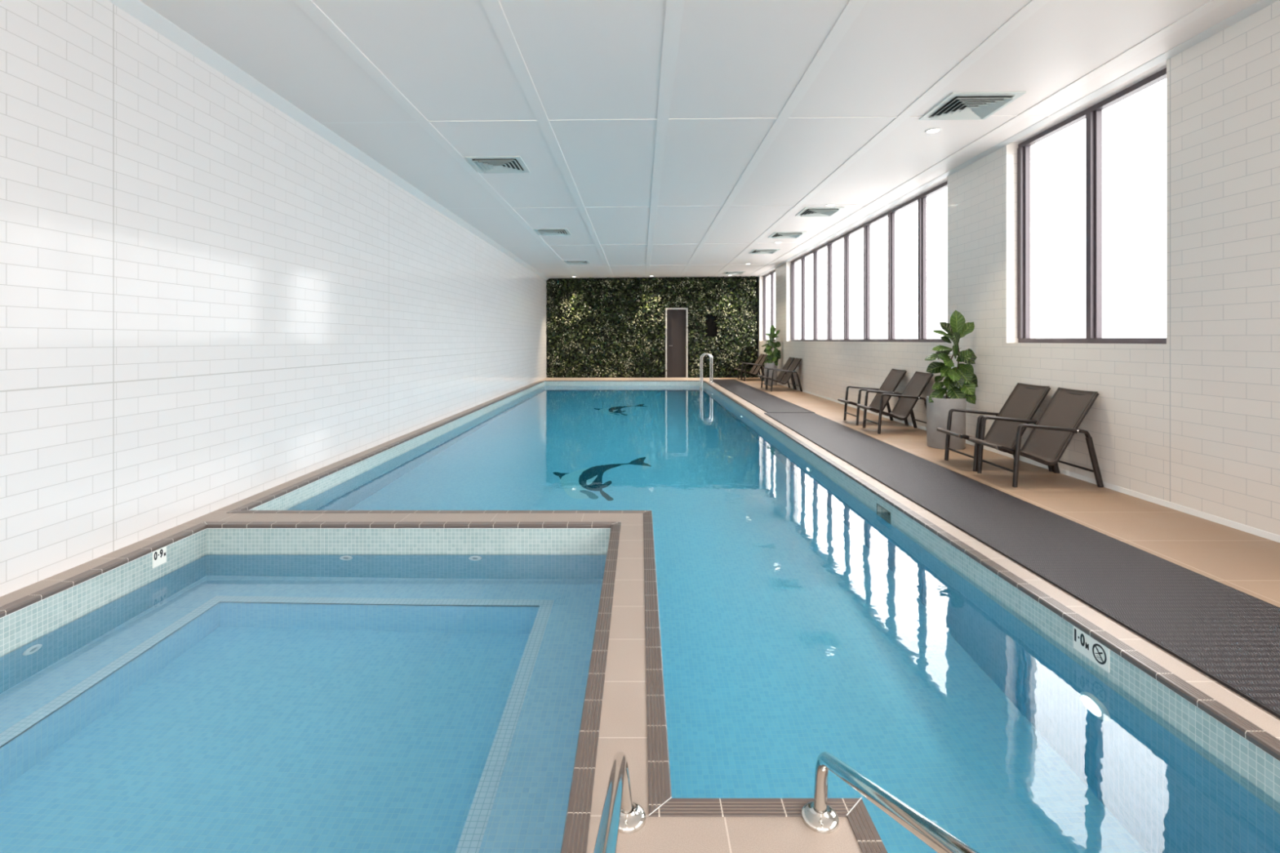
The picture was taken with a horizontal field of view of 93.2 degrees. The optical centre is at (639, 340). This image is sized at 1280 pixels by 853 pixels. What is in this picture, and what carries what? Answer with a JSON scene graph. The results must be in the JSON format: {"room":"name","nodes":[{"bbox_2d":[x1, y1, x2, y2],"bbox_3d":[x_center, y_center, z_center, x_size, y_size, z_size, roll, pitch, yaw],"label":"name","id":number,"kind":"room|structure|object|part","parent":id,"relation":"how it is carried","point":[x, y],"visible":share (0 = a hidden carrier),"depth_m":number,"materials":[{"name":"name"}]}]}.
{"room":"indoor swimming pool","nodes":[
{"label":"indoor swimming pool","id":0,"kind":"room"},
{"bbox_2d":[0,0,546,596],"bbox_3d":[-3.090,-0.378,8.110,0.200,3.197,23.020,0,0,0],"label":"wall","id":1,"kind":"structure","parent":0,"point":[209,304],"depth_m":3.97,"materials":[{"name":"tile"}]},
{"bbox_2d":[106,0,1278,280],"bbox_3d":[0.405,-1.974,8.110,6.790,0.134,22.620,0,0,0],"label":"crown molding","id":2,"kind":"structure","parent":1,"relation":"attached to","point":[136,9],"depth_m":4.88,"materials":[{"name":"white paint"}]},
{"bbox_2d":[0,377,1279,852],"bbox_3d":[0.405,1.210,8.110,6.790,0.020,22.620,0,0,0],"label":"floor","id":3,"kind":"structure","parent":0,"point":[1248,563],"depth_m":3.28,"materials":[{"name":"beige tile"}]},
{"bbox_2d":[0,528,610,656],"bbox_3d":[-1.498,1.692,2.265,2.635,0.947,3.330,0,0,0],"label":"pool","id":4,"kind":"object","parent":3,"relation":"in","point":[18,628],"visible":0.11,"depth_m":3.93,"materials":[{"name":"tile"}]},
{"bbox_2d":[152,546,166,568],"bbox_3d":[-2.813,1.268,3.541,0.005,0.098,0.098,0,0,0],"label":"sign","id":5,"kind":"object","parent":4,"relation":"attached to","point":[159,556],"visible":1,"depth_m":3.54,"materials":[{"name":"white tile"}]},
{"bbox_2d":[0,554,606,852],"bbox_3d":[-1.498,1.782,2.265,2.655,0.785,3.350,0,0,0],"label":"water","id":6,"kind":"object","parent":4,"relation":"in","point":[219,703],"visible":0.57,"depth_m":2.26,"materials":[{"name":"blue liquid"}]},
{"bbox_2d":[593,751,645,852],"bbox_3d":[-0.040,0.842,0.906,0.092,0.720,1.312,0,0,1],"label":"handrail","id":7,"kind":"object","parent":3,"relation":"on","point":[618,814],"visible":1,"depth_m":1.18,"materials":[{"name":"silver metal"}]},
{"bbox_2d":[0,380,1279,852],"bbox_3d":[-0.477,1.208,9.250,4.787,0.024,17.412,0,0,0],"label":"pool coping","id":8,"kind":"object","parent":3,"relation":"on","point":[661,803],"depth_m":2.33,"materials":[{"name":"tile"}]},
{"bbox_2d":[546,275,758,377],"bbox_3d":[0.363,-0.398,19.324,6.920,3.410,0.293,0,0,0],"label":"wall","id":9,"kind":"structure","parent":3,"relation":"on","point":[602,327],"depth_m":19.33,"materials":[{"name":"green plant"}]},
{"bbox_2d":[665,307,688,377],"bbox_3d":[1.170,0.087,19.385,0.710,2.225,0.170,0,0,0],"label":"door","id":10,"kind":"structure","parent":9,"relation":"in","point":[676,335],"depth_m":19.40,"materials":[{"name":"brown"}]},
{"bbox_2d":[706,315,717,336],"bbox_3d":[2.298,-0.461,19.384,0.340,0.653,0.069,0,0,0],"label":"wall speaker","id":11,"kind":"object","parent":9,"relation":"attached to","point":[712,328],"visible":1,"depth_m":19.35,"materials":[{"name":"black plastic"}]},
{"bbox_2d":[699,352,713,388],"bbox_3d":[1.883,1.260,17.100,0.365,1.781,0.570,0,0,0],"label":"pool ladder","id":12,"kind":"object","parent":3,"relation":"attached to","point":[703,355],"visible":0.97,"depth_m":17.32,"materials":[{"name":"silver metal"}]},
{"bbox_2d":[734,353,764,379],"bbox_3d":[3.362,0.815,18.585,0.848,0.781,0.564,0,0,0],"label":"lounge chair","id":13,"kind":"object","parent":3,"relation":"on","point":[761,356],"visible":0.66,"depth_m":18.64,"materials":[{"name":"wood"}]},
{"bbox_2d":[737,354,767,381],"bbox_3d":[3.362,0.815,17.985,0.848,0.781,0.564,0,0,0],"label":"lounge chair","id":14,"kind":"object","parent":3,"relation":"on","point":[759,366],"visible":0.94,"depth_m":17.92,"materials":[{"name":"wood"}]},
{"bbox_3d":[3.367,0.732,17.768,0.827,0.604,0.022,0,0,0],"label":"rail","id":15,"kind":"part","parent":14,"relation":"part of","materials":[{"name":"wood"}]},
{"bbox_2d":[711,379,814,413],"bbox_3d":[2.485,1.193,14.110,0.766,0.012,8.396,0,0,0],"label":"rubber mat","id":16,"kind":"object","parent":3,"relation":"on","point":[767,402],"visible":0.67,"depth_m":12.24,"materials":[{"name":"black rubber"}]},
{"bbox_2d":[248,381,1279,802],"bbox_3d":[-0.477,2.134,9.250,4.675,1.832,17.300,0,0,0],"label":"swimming pool","id":17,"kind":"object","parent":3,"relation":"in","point":[1244,757],"visible":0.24,"depth_m":3.01,"materials":[{"name":"teal tile"}]},
{"bbox_2d":[284,385,1279,852],"bbox_3d":[-0.432,2.208,9.250,4.785,1.725,17.320,0,0,0],"label":"pool water","id":18,"kind":"object","parent":17,"relation":"in","point":[798,622],"visible":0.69,"depth_m":2.56,"materials":[{"name":"blue liquid"}]},
{"bbox_2d":[876,502,890,521],"bbox_3d":[1.903,1.350,4.615,0.093,0.142,0.266,0,0,0],"label":"skimmer","id":19,"kind":"object","parent":17,"relation":"attached to","point":[879,508],"visible":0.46,"depth_m":4.74,"materials":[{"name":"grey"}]},
{"bbox_2d":[1073,625,1090,659],"bbox_3d":[1.857,1.268,2.542,0.005,0.098,0.098,0,0,0],"label":"sign","id":20,"kind":"object","parent":17,"relation":"attached to","point":[1082,641],"visible":1,"depth_m":2.54,"materials":[{"name":"white tile"}]},
{"bbox_2d":[1090,636,1110,672],"bbox_3d":[1.858,1.268,2.443,0.005,0.098,0.098,0,0,0],"label":"sign","id":21,"kind":"object","parent":17,"relation":"attached to","point":[1100,653],"visible":1,"depth_m":2.44,"materials":[{"name":"white tile"}]},
{"bbox_2d":[760,324,781,385],"bbox_3d":[3.521,0.392,16.186,0.536,1.617,0.340,0,0,34],"label":"plant","id":22,"kind":"object","parent":3,"relation":"on","point":[774,356],"visible":1,"depth_m":16.09,"materials":[{"name":"green plant"}]},
{"bbox_3d":[3.500,0.907,16.200,0.340,0.586,0.340,0,0,34],"label":"planter","id":23,"kind":"part","parent":22,"relation":"part of","materials":[{"name":"white ceramic"}]},
{"bbox_2d":[757,356,795,389],"bbox_3d":[3.362,0.815,14.965,0.848,0.781,0.564,0,0,0],"label":"lounge chair","id":24,"kind":"object","parent":3,"relation":"on","point":[790,360],"visible":0.69,"depth_m":14.98,"materials":[{"name":"brown fabric"}]},
{"bbox_3d":[3.367,0.732,14.748,0.827,0.604,0.022,0,0,0],"label":"rail","id":25,"kind":"part","parent":24,"relation":"part of","materials":[{"name":"brown metal"}]},
{"bbox_2d":[762,357,802,391],"bbox_3d":[3.362,0.815,14.355,0.848,0.781,0.564,0,0,0],"label":"lounge chair","id":26,"kind":"object","parent":3,"relation":"on","point":[789,372],"visible":1,"depth_m":14.24,"materials":[{"name":"brown metal"}]},
{"bbox_3d":[3.080,0.980,14.613,0.069,0.443,0.034,0,0,0],"label":"leg","id":27,"kind":"part","parent":26,"relation":"part of","materials":[{"name":"brown metal"}]},
{"bbox_3d":[3.080,0.980,14.097,0.069,0.443,0.034,0,0,0],"label":"leg","id":28,"kind":"part","parent":26,"relation":"part of","materials":[{"name":"brown metal"}]},
{"bbox_3d":[3.367,0.732,14.138,0.827,0.604,0.022,0,0,0],"label":"rail","id":29,"kind":"part","parent":26,"relation":"part of","materials":[{"name":"brown metal"}]},
{"bbox_3d":[3.382,0.745,14.097,0.595,0.120,0.040,0,0,0],"label":"armrest","id":30,"kind":"part","parent":26,"relation":"part of","materials":[{"name":"brown metal"}]},
{"bbox_3d":[3.715,0.998,14.613,0.141,0.415,0.034,0,0,0],"label":"leg","id":31,"kind":"part","parent":26,"relation":"part of","materials":[{"name":"brown metal"}]},
{"bbox_3d":[3.715,0.998,14.097,0.141,0.415,0.034,0,0,0],"label":"leg","id":32,"kind":"part","parent":26,"relation":"part of","materials":[{"name":"brown metal"}]},
{"bbox_2d":[837,368,908,425],"bbox_3d":[3.362,0.815,8.785,0.848,0.781,0.564,0,0,0],"label":"lounge chair","id":33,"kind":"object","parent":3,"relation":"on","point":[894,378],"visible":0.62,"depth_m":8.79,"materials":[{"name":"brown metal"}]},
{"bbox_3d":[3.080,0.980,9.043,0.069,0.443,0.034,0,0,0],"label":"leg","id":34,"kind":"part","parent":33,"relation":"part of","materials":[{"name":"brown metal"}]},
{"bbox_3d":[3.080,0.980,8.527,0.069,0.443,0.034,0,0,0],"label":"leg","id":35,"kind":"part","parent":33,"relation":"part of","materials":[{"name":"brown metal"}]},
{"bbox_3d":[3.382,0.745,9.043,0.595,0.120,0.040,0,0,0],"label":"armrest","id":36,"kind":"part","parent":33,"relation":"part of","materials":[{"name":"brown metal"}]},
{"bbox_3d":[3.367,0.732,8.568,0.827,0.604,0.022,0,0,0],"label":"rail","id":37,"kind":"part","parent":33,"relation":"part of","materials":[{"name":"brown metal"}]},
{"bbox_3d":[3.382,0.745,8.527,0.595,0.120,0.040,0,0,0],"label":"armrest","id":38,"kind":"part","parent":33,"relation":"part of","materials":[{"name":"brown metal"}]},
{"bbox_3d":[3.715,0.998,9.043,0.141,0.415,0.034,0,0,0],"label":"leg","id":39,"kind":"part","parent":33,"relation":"part of","materials":[{"name":"brown metal"}]},
{"bbox_3d":[3.715,0.998,8.527,0.141,0.415,0.034,0,0,0],"label":"leg","id":40,"kind":"part","parent":33,"relation":"part of","materials":[{"name":"brown metal"}]},
{"bbox_2d":[800,751,979,852],"bbox_3d":[0.444,0.841,0.906,0.092,0.719,1.312,0,0,1],"label":"handrail","id":41,"kind":"object","parent":3,"relation":"on","point":[823,819],"visible":1,"depth_m":1.17,"materials":[{"name":"silver metal"}]},
{"bbox_2d":[856,371,933,434],"bbox_3d":[3.362,0.815,8.005,0.848,0.781,0.564,0,0,0],"label":"lounge chair","id":42,"kind":"object","parent":3,"relation":"on","point":[908,399],"visible":0.98,"depth_m":7.97,"materials":[{"name":"brown metal"}]},
{"bbox_3d":[3.080,0.980,8.263,0.069,0.443,0.034,0,0,0],"label":"leg","id":43,"kind":"part","parent":42,"relation":"part of","materials":[{"name":"brown metal"}]},
{"bbox_3d":[3.080,0.980,7.747,0.069,0.443,0.034,0,0,0],"label":"leg","id":44,"kind":"part","parent":42,"relation":"part of","materials":[{"name":"brown metal"}]},
{"bbox_3d":[3.382,0.745,8.263,0.595,0.120,0.040,0,0,0],"label":"armrest","id":45,"kind":"part","parent":42,"relation":"part of","materials":[{"name":"brown metal"}]},
{"bbox_3d":[3.367,0.732,8.222,0.827,0.604,0.022,0,0,0],"label":"rail","id":46,"kind":"part","parent":42,"relation":"part of","materials":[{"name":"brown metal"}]},
{"bbox_3d":[3.367,0.732,7.788,0.827,0.604,0.022,0,0,0],"label":"rail","id":47,"kind":"part","parent":42,"relation":"part of","materials":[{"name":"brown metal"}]},
{"bbox_3d":[3.382,0.745,7.747,0.595,0.120,0.040,0,0,0],"label":"armrest","id":48,"kind":"part","parent":42,"relation":"part of","materials":[{"name":"brown metal"}]},
{"bbox_3d":[3.715,0.998,8.263,0.141,0.415,0.034,0,0,0],"label":"leg","id":49,"kind":"part","parent":42,"relation":"part of","materials":[{"name":"brown metal"}]},
{"bbox_2d":[924,310,977,449],"bbox_3d":[3.490,0.430,6.781,0.504,1.540,0.474,0,0,34],"label":"plant","id":50,"kind":"object","parent":3,"relation":"on","point":[962,376],"visible":0.97,"depth_m":6.71,"materials":[{"name":"green plant"}]},
{"bbox_3d":[3.440,0.921,6.800,0.400,0.558,0.400,0,0,0],"label":"planter","id":51,"kind":"part","parent":50,"relation":"part of","materials":[{"name":"white ceramic"}]},
{"bbox_3d":[3.512,0.320,6.814,0.162,0.745,0.046,0,0,0],"label":"stem","id":52,"kind":"part","parent":50,"relation":"part of","materials":[{"name":"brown plant"}]},
{"bbox_2d":[936,382,1053,471],"bbox_3d":[3.362,0.815,5.785,0.848,0.781,0.564,0,0,0],"label":"lounge chair","id":53,"kind":"object","parent":3,"relation":"on","point":[1024,400],"visible":0.65,"depth_m":5.79,"materials":[{"name":"brown metal"}]},
{"bbox_3d":[3.080,0.980,6.043,0.069,0.443,0.034,0,0,0],"label":"leg","id":54,"kind":"part","parent":53,"relation":"part of","materials":[{"name":"brown metal"}]},
{"bbox_3d":[3.382,0.745,6.043,0.595,0.120,0.040,0,0,0],"label":"armrest","id":55,"kind":"part","parent":53,"relation":"part of","materials":[{"name":"brown metal"}]},
{"bbox_3d":[3.080,0.980,5.527,0.069,0.443,0.034,0,0,0],"label":"leg","id":56,"kind":"part","parent":53,"relation":"part of","materials":[{"name":"brown metal"}]},
{"bbox_3d":[3.367,0.732,6.002,0.827,0.604,0.022,0,0,0],"label":"rail","id":57,"kind":"part","parent":53,"relation":"part of","materials":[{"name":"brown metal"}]},
{"bbox_3d":[3.367,0.732,5.568,0.827,0.604,0.022,0,0,0],"label":"rail","id":58,"kind":"part","parent":53,"relation":"part of","materials":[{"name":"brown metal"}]},
{"bbox_3d":[3.382,0.745,5.527,0.595,0.120,0.040,0,0,0],"label":"armrest","id":59,"kind":"part","parent":53,"relation":"part of","materials":[{"name":"brown metal"}]},
{"bbox_3d":[3.715,0.998,5.527,0.141,0.415,0.034,0,0,0],"label":"leg","id":60,"kind":"part","parent":53,"relation":"part of","materials":[{"name":"brown metal"}]},
{"bbox_2d":[764,413,1279,718],"bbox_3d":[2.435,1.193,5.305,0.816,0.012,9.126,0,0,0],"label":"rubber mat","id":61,"kind":"object","parent":3,"relation":"on","point":[1231,636],"visible":1,"depth_m":3.12,"materials":[{"name":"black rubber"}]},
{"bbox_2d":[968,387,1103,487],"bbox_3d":[3.362,0.815,5.200,0.848,0.781,0.564,0,0,0],"label":"lounge chair","id":62,"kind":"object","parent":3,"relation":"on","point":[1050,436],"visible":1,"depth_m":5.13,"materials":[{"name":"brown metal"}]},
{"bbox_3d":[3.080,0.980,5.458,0.069,0.443,0.034,0,0,0],"label":"leg","id":63,"kind":"part","parent":62,"relation":"part of","materials":[{"name":"brown metal"}]},
{"bbox_3d":[3.382,0.745,5.458,0.595,0.120,0.040,0,0,0],"label":"armrest","id":64,"kind":"part","parent":62,"relation":"part of","materials":[{"name":"brown metal"}]},
{"bbox_3d":[3.367,0.732,5.417,0.827,0.604,0.022,0,0,0],"label":"rail","id":65,"kind":"part","parent":62,"relation":"part of","materials":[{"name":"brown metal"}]},
{"bbox_3d":[3.080,0.980,4.942,0.069,0.443,0.034,0,0,0],"label":"leg","id":66,"kind":"part","parent":62,"relation":"part of","materials":[{"name":"brown metal"}]},
{"bbox_3d":[3.367,0.732,4.983,0.827,0.604,0.022,0,0,0],"label":"rail","id":67,"kind":"part","parent":62,"relation":"part of","materials":[{"name":"brown metal"}]},
{"bbox_3d":[3.382,0.745,4.942,0.595,0.120,0.040,0,0,0],"label":"armrest","id":68,"kind":"part","parent":62,"relation":"part of","materials":[{"name":"brown metal"}]},
{"bbox_3d":[3.715,0.998,5.458,0.141,0.415,0.034,0,0,0],"label":"leg","id":69,"kind":"part","parent":62,"relation":"part of","materials":[{"name":"brown metal"}]},
{"bbox_3d":[3.752,0.467,5.200,0.016,0.020,0.420,0,0,0],"label":"rail","id":70,"kind":"part","parent":62,"relation":"part of","materials":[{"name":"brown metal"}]},
{"bbox_3d":[3.715,0.998,4.942,0.141,0.415,0.034,0,0,0],"label":"leg","id":71,"kind":"part","parent":62,"relation":"part of","materials":[{"name":"brown metal"}]},
{"bbox_2d":[138,0,1260,278],"bbox_3d":[0.455,-2.059,8.160,7.290,0.169,23.120,0,0,0],"label":"ceiling","id":72,"kind":"structure","parent":0,"point":[584,60],"depth_m":4.87,"materials":[{"name":"white paint"}]},
{"bbox_2d":[464,155,529,173],"bbox_3d":[-1.600,-1.973,6.850,0.600,0.034,0.600,-1,0,0],"label":"ceiling vent","id":73,"kind":"object","parent":72,"relation":"in","point":[502,164],"visible":1,"depth_m":6.79,"materials":[{"name":"white metal"}]},
{"bbox_2d":[533,228,571,235],"bbox_3d":[-1.600,-1.973,11.100,0.600,0.034,0.600,-1,0,0],"label":"ceiling vent","id":74,"kind":"object","parent":72,"relation":"in","point":[543,232],"visible":1,"depth_m":11.02,"materials":[{"name":"grey metal"}]},
{"bbox_2d":[564,260,590,264],"bbox_3d":[-1.600,-1.973,15.400,0.600,0.034,0.600,-1,0,0],"label":"ceiling vent","id":75,"kind":"object","parent":72,"relation":"in","point":[569,262],"visible":1,"depth_m":15.26,"materials":[{"name":"grey metal"}]},
{"bbox_2d":[722,271,746,274],"bbox_3d":[2.830,-2.015,18.200,0.600,0.034,0.600,-1,0,0],"label":"ceiling vent","id":76,"kind":"object","parent":72,"relation":"in","point":[741,272],"visible":1,"depth_m":18.05,"materials":[{"name":"grey metal"}]},
{"bbox_2d":[292,0,1230,278],"bbox_3d":[0.853,-2.010,8.110,5.755,0.061,22.620,0,0,0],"label":"grid","id":77,"kind":"object","parent":72,"relation":"attached to","point":[674,8],"visible":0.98,"depth_m":5.08,"materials":[{"name":"white metal"}]},
{"bbox_2d":[748,248,780,253],"bbox_3d":[2.830,-2.015,13.800,0.600,0.034,0.600,-1,0,0],"label":"ceiling vent","id":78,"kind":"object","parent":72,"relation":"in","point":[754,251],"visible":1,"depth_m":13.70,"materials":[{"name":"grey metal"}]},
{"bbox_2d":[768,231,806,238],"bbox_3d":[2.830,-2.015,11.650,0.600,0.034,0.600,-1,0,0],"label":"ceiling vent","id":79,"kind":"object","parent":72,"relation":"in","point":[776,234],"visible":1,"depth_m":11.57,"materials":[{"name":"grey metal"}]},
{"bbox_2d":[795,207,844,217],"bbox_3d":[2.830,-2.015,9.550,0.600,0.034,0.600,-1,0,0],"label":"ceiling vent","id":80,"kind":"object","parent":72,"relation":"in","point":[806,211],"visible":1,"depth_m":9.49,"materials":[{"name":"grey metal"}]},
{"bbox_2d":[825,204,835,206],"bbox_3d":[2.860,-2.028,9.100,0.144,0.009,0.144,-1,0,0],"label":"recessed light","id":81,"kind":"object","parent":72,"relation":"in","point":[827,205],"visible":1,"depth_m":9.09,"materials":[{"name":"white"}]},
{"bbox_2d":[924,128,941,133],"bbox_3d":[2.840,-2.027,5.860,0.144,0.009,0.144,-1,0,0],"label":"recessed light","id":82,"kind":"object","parent":72,"relation":"in","point":[931,130],"visible":1,"depth_m":5.86,"materials":[{"name":"white paint"}]},
{"bbox_2d":[919,91,1026,119],"bbox_3d":[2.860,-2.015,5.250,0.600,0.034,0.600,-1,0,0],"label":"ceiling vent","id":83,"kind":"object","parent":72,"relation":"in","point":[957,105],"visible":1,"depth_m":5.20,"materials":[{"name":"grey metal"}]},
{"bbox_2d":[758,0,1279,535],"bbox_3d":[3.950,-0.431,8.040,0.300,3.301,22.880,0,0,0],"label":"wall","id":84,"kind":"structure","parent":0,"point":[1192,420],"depth_m":4.24,"materials":[{"name":"tile"}]},
{"bbox_2d":[763,270,775,341],"bbox_3d":[3.951,-1.000,18.102,0.082,2.057,2.237,0,0,0],"label":"window","id":85,"kind":"structure","parent":84,"relation":"in","point":[771,273],"depth_m":19.13,"materials":[{"name":"brown metal"}]},
{"bbox_2d":[791,181,947,342],"bbox_3d":[3.951,-1.000,11.584,0.082,2.057,8.232,0,0,0],"label":"window","id":86,"kind":"structure","parent":84,"relation":"in","point":[922,199],"depth_m":10.49,"materials":[{"name":"brown metal"}]},
{"bbox_2d":[758,376,1279,542],"bbox_3d":[3.794,1.180,8.110,0.012,0.040,22.620,0,0,0],"label":"baseboard","id":87,"kind":"structure","parent":84,"relation":"attached to","point":[1261,533],"depth_m":4.59,"materials":[{"name":"white tile"}]},
{"bbox_2d":[1017,67,1166,343],"bbox_3d":[3.951,-1.000,5.311,0.082,2.057,1.923,0,0,0],"label":"window","id":88,"kind":"structure","parent":84,"relation":"in","point":[1092,115],"depth_m":5.28,"materials":[{"name":"brown metal"}]}
]}

